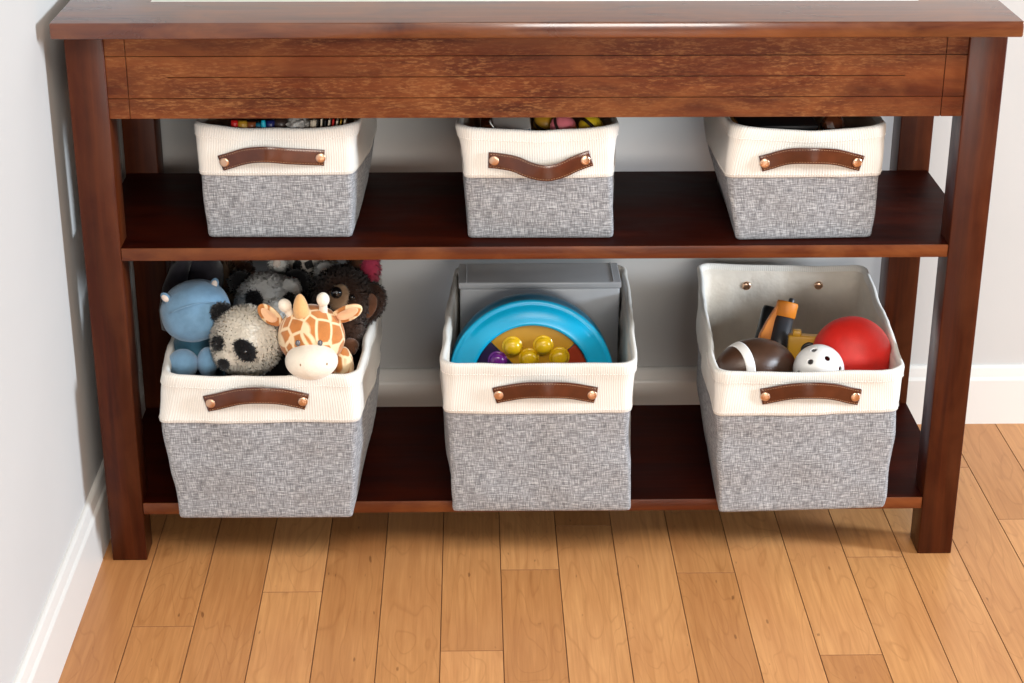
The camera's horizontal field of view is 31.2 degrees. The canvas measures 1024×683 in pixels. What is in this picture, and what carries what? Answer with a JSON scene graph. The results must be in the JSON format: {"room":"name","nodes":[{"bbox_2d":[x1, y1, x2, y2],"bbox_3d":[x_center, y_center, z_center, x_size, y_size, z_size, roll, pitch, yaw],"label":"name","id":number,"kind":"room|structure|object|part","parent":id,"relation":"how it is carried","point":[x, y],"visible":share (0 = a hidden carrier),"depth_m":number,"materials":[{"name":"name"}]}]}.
{"room":"children's room","nodes":[
{"label":"children's room","id":0,"kind":"room"},
{"bbox_2d":[0,0,138,682],"bbox_3d":[-0.603,-0.343,0.985,0.080,2.520,3.337,0,23,-1],"label":"wall","id":1,"kind":"structure","parent":0,"point":[51,450],"depth_m":2.27,"materials":[{"name":"paint"}]},
{"bbox_2d":[13,373,145,682],"bbox_3d":[-0.560,0.752,1.448,0.012,0.102,3.325,0,23,-1],"label":"baseboard","id":2,"kind":"structure","parent":1,"relation":"attached to","point":[45,656],"depth_m":2.41,"materials":[{"name":"white paint"}]},
{"bbox_2d":[58,423,1023,682],"bbox_3d":[1.054,0.788,1.520,3.343,0.010,3.357,0,23,-1],"label":"floor","id":3,"kind":"structure","parent":0,"point":[814,595],"depth_m":2.51,"materials":[{"name":"brown wood"}]},
{"bbox_2d":[49,0,1023,559],"bbox_3d":[0.029,-0.123,2.631,1.216,0.781,0.424,0,23,-1],"label":"console table","id":4,"kind":"object","parent":3,"relation":"on","point":[139,63],"visible":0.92,"depth_m":2.39,"materials":[{"name":"brown wood"}]},
{"bbox_3d":[-0.542,-0.048,2.479,0.049,0.759,0.049,0,23,-1],"label":"leg","id":5,"kind":"part","parent":4,"relation":"part of","materials":[{"name":"brown wood"}]},
{"bbox_3d":[-0.549,-0.175,2.777,0.049,0.759,0.049,0,23,-1],"label":"leg","id":6,"kind":"part","parent":4,"relation":"part of","materials":[{"name":"brown wood"}]},
{"bbox_2d":[159,276,381,517],"bbox_3d":[-0.341,0.072,2.660,0.303,0.216,0.396,0,23,-1],"label":"fabric bin","id":7,"kind":"object","parent":4,"relation":"on","point":[238,446],"visible":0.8,"depth_m":2.50,"materials":[{"name":"grey fabric"}]},
{"bbox_2d":[159,261,227,375],"bbox_3d":[-0.463,-0.026,2.700,0.093,0.233,0.122,0,23,-1],"label":"plush animal","id":8,"kind":"object","parent":7,"relation":"in","point":[179,272],"visible":0.17,"depth_m":2.65},
{"bbox_2d":[160,278,229,375],"bbox_3d":[-0.438,0.020,2.554,0.097,0.216,0.116,0,23,-1],"label":"plush hippo","id":9,"kind":"object","parent":7,"relation":"in","point":[185,310],"visible":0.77,"depth_m":2.51,"materials":[{"name":"blue fabric"}]},
{"bbox_3d":[-0.453,0.028,2.538,0.043,0.051,0.080,0,23,-1],"label":"leg","id":10,"kind":"part","parent":9,"relation":"part of","materials":[{"name":"blue fabric"}]},
{"bbox_3d":[-0.419,0.025,2.543,0.030,0.051,0.079,0,23,-1],"label":"leg","id":11,"kind":"part","parent":9,"relation":"part of","materials":[{"name":"blue fabric"}]},
{"bbox_2d":[221,260,255,375],"bbox_3d":[-0.419,-0.028,2.764,0.076,0.233,0.078,19,30,37],"label":"plush animal","id":12,"kind":"object","parent":7,"relation":"in","point":[228,266],"visible":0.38,"depth_m":2.71},
{"bbox_2d":[209,300,282,375],"bbox_3d":[-0.362,0.034,2.520,0.105,0.183,0.106,-1,23,-4],"label":"plush panda","id":13,"kind":"object","parent":7,"relation":"in","point":[241,342],"visible":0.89,"depth_m":2.47,"materials":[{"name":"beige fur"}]},
{"bbox_3d":[-0.343,0.077,2.458,0.142,0.040,0.016,0,23,-1],"label":"handle","id":14,"kind":"part","parent":7,"relation":"part of","materials":[{"name":"brown leather"}]},
{"bbox_2d":[226,266,312,375],"bbox_3d":[-0.352,-0.017,2.646,0.118,0.188,0.120,9,25,19],"label":"plush panda","id":15,"kind":"object","parent":7,"relation":"in","point":[267,287],"visible":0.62,"depth_m":2.59,"materials":[{"name":"white fur"}]},
{"bbox_2d":[266,260,338,303],"bbox_3d":[-0.302,-0.039,2.711,0.110,0.223,0.109,0,23,-1],"label":"plush animal","id":16,"kind":"object","parent":7,"relation":"in","point":[314,267],"visible":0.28,"depth_m":2.65},
{"bbox_2d":[257,292,361,379],"bbox_3d":[-0.266,0.012,2.491,0.115,0.171,0.106,-21,31,-40],"label":"giraffe","id":17,"kind":"object","parent":7,"relation":"in","point":[311,337],"visible":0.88,"depth_m":2.45,"materials":[{"name":"beige fabric"}]},
{"bbox_2d":[309,263,388,370],"bbox_3d":[-0.236,-0.011,2.634,0.100,0.210,0.114,-21,31,-40],"label":"plush animal","id":18,"kind":"object","parent":7,"relation":"in","point":[344,285],"visible":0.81,"depth_m":2.59},
{"bbox_3d":[-0.232,-0.015,2.603,0.055,0.073,0.063,0,23,-1],"label":"arm","id":19,"kind":"part","parent":18,"relation":"part of","materials":[{"name":"brown fur"}]},
{"bbox_2d":[345,260,382,327],"bbox_3d":[-0.222,-0.047,2.750,0.063,0.192,0.052,0,23,-1],"label":"plush animal","id":20,"kind":"object","parent":7,"relation":"in","point":[371,268],"visible":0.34,"depth_m":2.71},
{"bbox_2d":[194,118,376,236],"bbox_3d":[-0.306,-0.260,2.545,0.231,0.158,0.280,0,23,-1],"label":"fabric bin","id":21,"kind":"object","parent":4,"relation":"on","point":[273,181],"visible":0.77,"depth_m":2.44,"materials":[{"name":"grey fabric"}]},
{"bbox_2d":[231,119,237,126],"bbox_3d":[-0.366,-0.223,2.447,0.010,0.149,0.010,0,23,-1],"label":"marker pen","id":22,"kind":"object","parent":21,"relation":"in","point":[234,123],"visible":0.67,"depth_m":2.42,"materials":[{"name":"red plastic"}]},
{"bbox_2d":[238,119,247,127],"bbox_3d":[-0.356,-0.223,2.448,0.014,0.148,0.014,0,23,-1],"label":"marker pen","id":23,"kind":"object","parent":21,"relation":"in","point":[242,123],"visible":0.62,"depth_m":2.42,"materials":[{"name":"yellow plastic"}]},
{"bbox_2d":[247,121,255,127],"bbox_3d":[-0.344,-0.223,2.452,0.014,0.146,0.014,0,23,-1],"label":"marker pen","id":24,"kind":"object","parent":21,"relation":"in","point":[251,124],"visible":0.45,"depth_m":2.42,"materials":[{"name":"orange plastic"}]},
{"bbox_2d":[256,122,260,127],"bbox_3d":[-0.335,-0.223,2.452,0.011,0.144,0.011,0,23,-1],"label":"marker pen","id":25,"kind":"object","parent":21,"relation":"in","point":[258,124],"visible":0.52,"depth_m":2.42,"materials":[{"name":"teal plastic"}]},
{"bbox_2d":[261,120,265,127],"bbox_3d":[-0.328,-0.222,2.444,0.006,0.150,0.006,0,23,-1],"label":"marker pen","id":26,"kind":"object","parent":21,"relation":"in","point":[263,123],"visible":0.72,"depth_m":2.41,"materials":[{"name":"plastic"}]},
{"bbox_2d":[266,119,274,127],"bbox_3d":[-0.319,-0.224,2.452,0.014,0.148,0.014,0,23,-1],"label":"marker pen","id":27,"kind":"object","parent":21,"relation":"in","point":[269,122],"visible":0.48,"depth_m":2.42,"materials":[{"name":"blue plastic"}]},
{"bbox_3d":[-0.317,-0.240,2.410,0.141,0.037,0.016,0,23,-1],"label":"handle","id":28,"kind":"part","parent":21,"relation":"part of","materials":[{"name":"brown leather"}]},
{"bbox_2d":[274,118,287,127],"bbox_3d":[-0.306,-0.288,2.427,0.021,0.021,0.021,0,23,-1],"label":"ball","id":29,"kind":"object","parent":21,"relation":"in","point":[278,122],"visible":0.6,"depth_m":2.42,"materials":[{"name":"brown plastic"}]},
{"bbox_2d":[286,118,310,127],"bbox_3d":[-0.285,-0.288,2.434,0.039,0.026,0.048,0,23,-1],"label":"crumpled bag","id":30,"kind":"object","parent":21,"relation":"in","point":[292,122],"visible":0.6,"depth_m":2.42,"materials":[{"name":"grey plastic"}]},
{"bbox_2d":[310,119,316,127],"bbox_3d":[-0.262,-0.224,2.451,0.011,0.149,0.011,0,23,-1],"label":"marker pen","id":31,"kind":"object","parent":21,"relation":"in","point":[311,120],"visible":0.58,"depth_m":2.42,"materials":[{"name":"white plastic"}]},
{"bbox_2d":[316,118,320,127],"bbox_3d":[-0.263,-0.237,2.479,0.014,0.150,0.075,0,23,-1],"label":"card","id":32,"kind":"object","parent":21,"relation":"in","point":[318,119],"visible":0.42,"depth_m":2.42,"materials":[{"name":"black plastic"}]},
{"bbox_2d":[320,118,324,126],"bbox_3d":[-0.258,-0.238,2.479,0.016,0.151,0.075,0,23,-1],"label":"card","id":33,"kind":"object","parent":21,"relation":"in","point":[322,119],"visible":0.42,"depth_m":2.42,"materials":[{"name":"white paper"}]},
{"bbox_2d":[324,118,328,126],"bbox_3d":[-0.254,-0.237,2.479,0.017,0.149,0.075,0,23,-1],"label":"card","id":34,"kind":"object","parent":21,"relation":"in","point":[326,119],"visible":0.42,"depth_m":2.42,"materials":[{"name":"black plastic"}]},
{"bbox_2d":[328,118,332,126],"bbox_3d":[-0.249,-0.237,2.479,0.018,0.150,0.075,0,23,-1],"label":"card","id":35,"kind":"object","parent":21,"relation":"in","point":[330,119],"visible":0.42,"depth_m":2.42,"materials":[{"name":"white paper"}]},
{"bbox_2d":[332,118,336,125],"bbox_3d":[-0.245,-0.238,2.479,0.019,0.151,0.075,0,23,-1],"label":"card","id":36,"kind":"object","parent":21,"relation":"in","point":[333,119],"visible":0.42,"depth_m":2.42,"materials":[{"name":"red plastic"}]},
{"bbox_3d":[0.029,-0.490,2.504,1.002,0.005,0.242,0,23,-1],"label":"inset panel","id":37,"kind":"part","parent":4,"relation":"part of","materials":[{"name":"brown wood"}]},
{"bbox_2d":[142,403,921,510],"bbox_3d":[0.028,0.170,2.732,1.190,0.017,0.310,0,23,-1],"label":"shelf","id":38,"kind":"object","parent":4,"relation":"attached to","point":[406,467],"depth_m":2.69,"materials":[{"name":"brown wood"}]},
{"bbox_2d":[121,170,947,255],"bbox_3d":[0.029,-0.181,2.586,1.190,0.017,0.320,0,23,-1],"label":"shelf","id":39,"kind":"object","parent":4,"relation":"attached to","point":[656,213],"depth_m":2.51,"materials":[{"name":"brown wood"}]},
{"bbox_2d":[455,117,618,237],"bbox_3d":[0.034,-0.261,2.548,0.222,0.157,0.290,0,23,-1],"label":"fabric bin","id":40,"kind":"object","parent":4,"relation":"on","point":[519,183],"visible":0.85,"depth_m":2.43,"materials":[{"name":"grey fabric"}]},
{"bbox_2d":[480,118,493,127],"bbox_3d":[-0.034,-0.236,2.494,0.018,0.138,0.067,0,23,-1],"label":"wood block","id":41,"kind":"object","parent":40,"relation":"in","point":[484,122],"visible":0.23,"depth_m":2.45,"materials":[{"name":"brown wood"}]},
{"bbox_2d":[492,118,530,129],"bbox_3d":[0.005,-0.259,2.486,0.066,0.120,0.088,0,23,-1],"label":"tin","id":42,"kind":"object","parent":40,"relation":"in","point":[502,123],"visible":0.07,"depth_m":2.44,"materials":[{"name":"silver metal"}]},
{"bbox_3d":[0.038,-0.231,2.412,0.139,0.037,0.017,0,23,-1],"label":"handle","id":43,"kind":"part","parent":40,"relation":"part of","materials":[{"name":"brown leather"}]},
{"bbox_2d":[533,117,553,130],"bbox_3d":[0.045,-0.295,2.467,0.034,0.032,0.034,0,23,-1],"label":"toy","id":44,"kind":"object","parent":40,"relation":"in","point":[539,123],"visible":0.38,"depth_m":2.45,"materials":[{"name":"yellow plastic"}]},
{"bbox_2d":[550,117,576,129],"bbox_3d":[0.069,-0.284,2.444,0.036,0.038,0.038,0,23,-1],"label":"toy","id":45,"kind":"object","parent":40,"relation":"in","point":[556,122],"visible":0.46,"depth_m":2.43,"materials":[{"name":"pink plastic"}]},
{"bbox_2d":[578,117,603,127],"bbox_3d":[0.106,-0.284,2.447,0.036,0.036,0.037,0,23,-1],"label":"toy","id":46,"kind":"object","parent":40,"relation":"in","point":[586,122],"visible":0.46,"depth_m":2.43,"materials":[{"name":"plastic"}]},
{"bbox_2d":[440,265,636,510],"bbox_3d":[0.036,0.060,2.680,0.290,0.225,0.402,0,23,-1],"label":"fabric bin","id":47,"kind":"object","parent":4,"relation":"on","point":[527,436],"visible":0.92,"depth_m":2.52,"materials":[{"name":"grey fabric"}]},
{"bbox_2d":[450,293,611,363],"bbox_3d":[0.027,0.051,2.652,0.238,0.242,0.103,0,23,-1],"label":"toy","id":48,"kind":"object","parent":47,"relation":"in","point":[521,328],"visible":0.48,"depth_m":2.60,"materials":[{"name":"teal plastic"}]},
{"bbox_3d":[-0.018,0.058,2.623,0.075,0.116,0.021,0,23,-1],"label":"panel","id":49,"kind":"part","parent":48,"relation":"part of","materials":[{"name":"purple plastic"}]},
{"bbox_3d":[0.030,0.013,2.612,0.119,0.074,0.014,0,23,-1],"label":"panel","id":50,"kind":"part","parent":48,"relation":"part of","materials":[{"name":"orange plastic"}]},
{"bbox_3d":[0.074,0.060,2.625,0.075,0.114,0.021,0,23,-1],"label":"panel","id":51,"kind":"part","parent":48,"relation":"part of","materials":[{"name":"red plastic"}]},
{"bbox_2d":[459,262,620,362],"bbox_3d":[0.040,0.003,2.785,0.240,0.232,0.081,0,23,-1],"label":"storage box","id":52,"kind":"object","parent":47,"relation":"in","point":[594,288],"visible":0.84,"depth_m":2.72,"materials":[{"name":"grey plastic"}]},
{"bbox_3d":[0.041,-0.099,2.742,0.240,0.011,0.081,0,23,-1],"label":"lid","id":53,"kind":"part","parent":52,"relation":"part of","materials":[{"name":"grey plastic"}]},
{"bbox_3d":[0.045,0.069,2.479,0.144,0.037,0.016,0,23,-1],"label":"handle","id":54,"kind":"part","parent":47,"relation":"part of","materials":[{"name":"brown leather"}]},
{"bbox_2d":[704,116,885,239],"bbox_3d":[0.386,-0.262,2.552,0.229,0.158,0.298,0,23,-1],"label":"fabric bin","id":55,"kind":"object","parent":4,"relation":"on","point":[774,183],"visible":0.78,"depth_m":2.44,"materials":[{"name":"grey fabric"}]},
{"bbox_2d":[717,117,817,206],"bbox_3d":[0.350,-0.258,2.542,0.109,0.141,0.179,0,23,-1],"label":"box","id":56,"kind":"object","parent":55,"relation":"in","point":[793,123],"visible":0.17,"depth_m":2.44,"materials":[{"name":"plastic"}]},
{"bbox_3d":[0.297,-0.294,2.525,0.003,0.061,0.179,0,23,-1],"label":"trim","id":57,"kind":"part","parent":56,"relation":"part of","materials":[{"name":"gold"}]},
{"bbox_3d":[0.395,-0.239,2.410,0.140,0.036,0.017,0,23,-1],"label":"handle","id":58,"kind":"part","parent":55,"relation":"part of","materials":[{"name":"brown leather"}]},
{"bbox_2d":[820,116,844,129],"bbox_3d":[0.429,-0.290,2.453,0.032,0.033,0.033,0,23,-1],"label":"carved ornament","id":59,"kind":"object","parent":55,"relation":"in","point":[827,123],"visible":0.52,"depth_m":2.44,"materials":[{"name":"brown wood"}]},
{"bbox_2d":[696,263,904,511],"bbox_3d":[0.411,0.057,2.707,0.286,0.211,0.432,0,23,-1],"label":"fabric bin","id":60,"kind":"object","parent":4,"relation":"on","point":[775,441],"visible":0.93,"depth_m":2.54,"materials":[{"name":"grey fabric"}]},
{"bbox_2d":[716,338,794,371],"bbox_3d":[0.339,0.036,2.564,0.121,0.081,0.088,0,23,-1],"label":"football","id":61,"kind":"object","parent":60,"relation":"in","point":[751,354],"visible":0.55,"depth_m":2.53,"materials":[{"name":"brown leather"}]},
{"bbox_2d":[755,298,797,347],"bbox_3d":[0.382,-0.016,2.683,0.060,0.097,0.082,12,26,26],"label":"toy blaster","id":62,"kind":"object","parent":60,"relation":"in","point":[775,323],"visible":0.79,"depth_m":2.66,"materials":[{"name":"orange plastic"}]},
{"bbox_3d":[0.373,-0.016,2.675,0.024,0.086,0.061,17,28,34],"label":"rail","id":63,"kind":"part","parent":62,"relation":"part of","materials":[{"name":"orange plastic"}]},
{"bbox_2d":[787,329,816,358],"bbox_3d":[0.421,0.007,2.645,0.046,0.049,0.040,3,23,6],"label":"toy vehicle","id":64,"kind":"object","parent":60,"relation":"in","point":[797,341],"visible":0.38,"depth_m":2.63,"materials":[{"name":"yellow plastic"}]},
{"bbox_3d":[0.406,0.071,2.486,0.140,0.040,0.017,0,23,-1],"label":"handle","id":65,"kind":"part","parent":60,"relation":"part of","materials":[{"name":"brown leather"}]},
{"bbox_2d":[793,344,843,371],"bbox_3d":[0.425,0.039,2.543,0.070,0.070,0.070,0,23,-1],"label":"ball","id":66,"kind":"object","parent":60,"relation":"in","point":[811,358],"visible":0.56,"depth_m":2.52,"materials":[{"name":"white plastic"}]},
{"bbox_2d":[813,316,890,369],"bbox_3d":[0.480,0.021,2.595,0.113,0.113,0.113,0,23,-1],"label":"ball","id":67,"kind":"object","parent":60,"relation":"in","point":[861,344],"visible":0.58,"depth_m":2.55,"materials":[{"name":"red plastic"}]},
{"bbox_3d":[0.599,-0.182,2.802,0.049,0.759,0.049,0,23,-1],"label":"leg","id":68,"kind":"part","parent":4,"relation":"part of","materials":[{"name":"brown wood"}]},
{"bbox_3d":[0.606,-0.054,2.504,0.049,0.759,0.049,0,23,-1],"label":"leg","id":69,"kind":"part","parent":4,"relation":"part of","materials":[{"name":"brown wood"}]},
{"bbox_2d":[118,0,1023,369],"bbox_3d":[0.972,-1.026,2.589,3.305,2.520,0.080,0,23,-1],"label":"wall","id":70,"kind":"structure","parent":0,"point":[664,291],"depth_m":2.91,"materials":[{"name":"paint"}]},
{"bbox_2d":[139,364,1023,423],"bbox_3d":[1.009,0.085,3.016,3.225,0.102,0.012,0,23,-1],"label":"baseboard","id":71,"kind":"structure","parent":70,"relation":"attached to","point":[996,391],"depth_m":2.99,"materials":[{"name":"white paint"}]}
]}

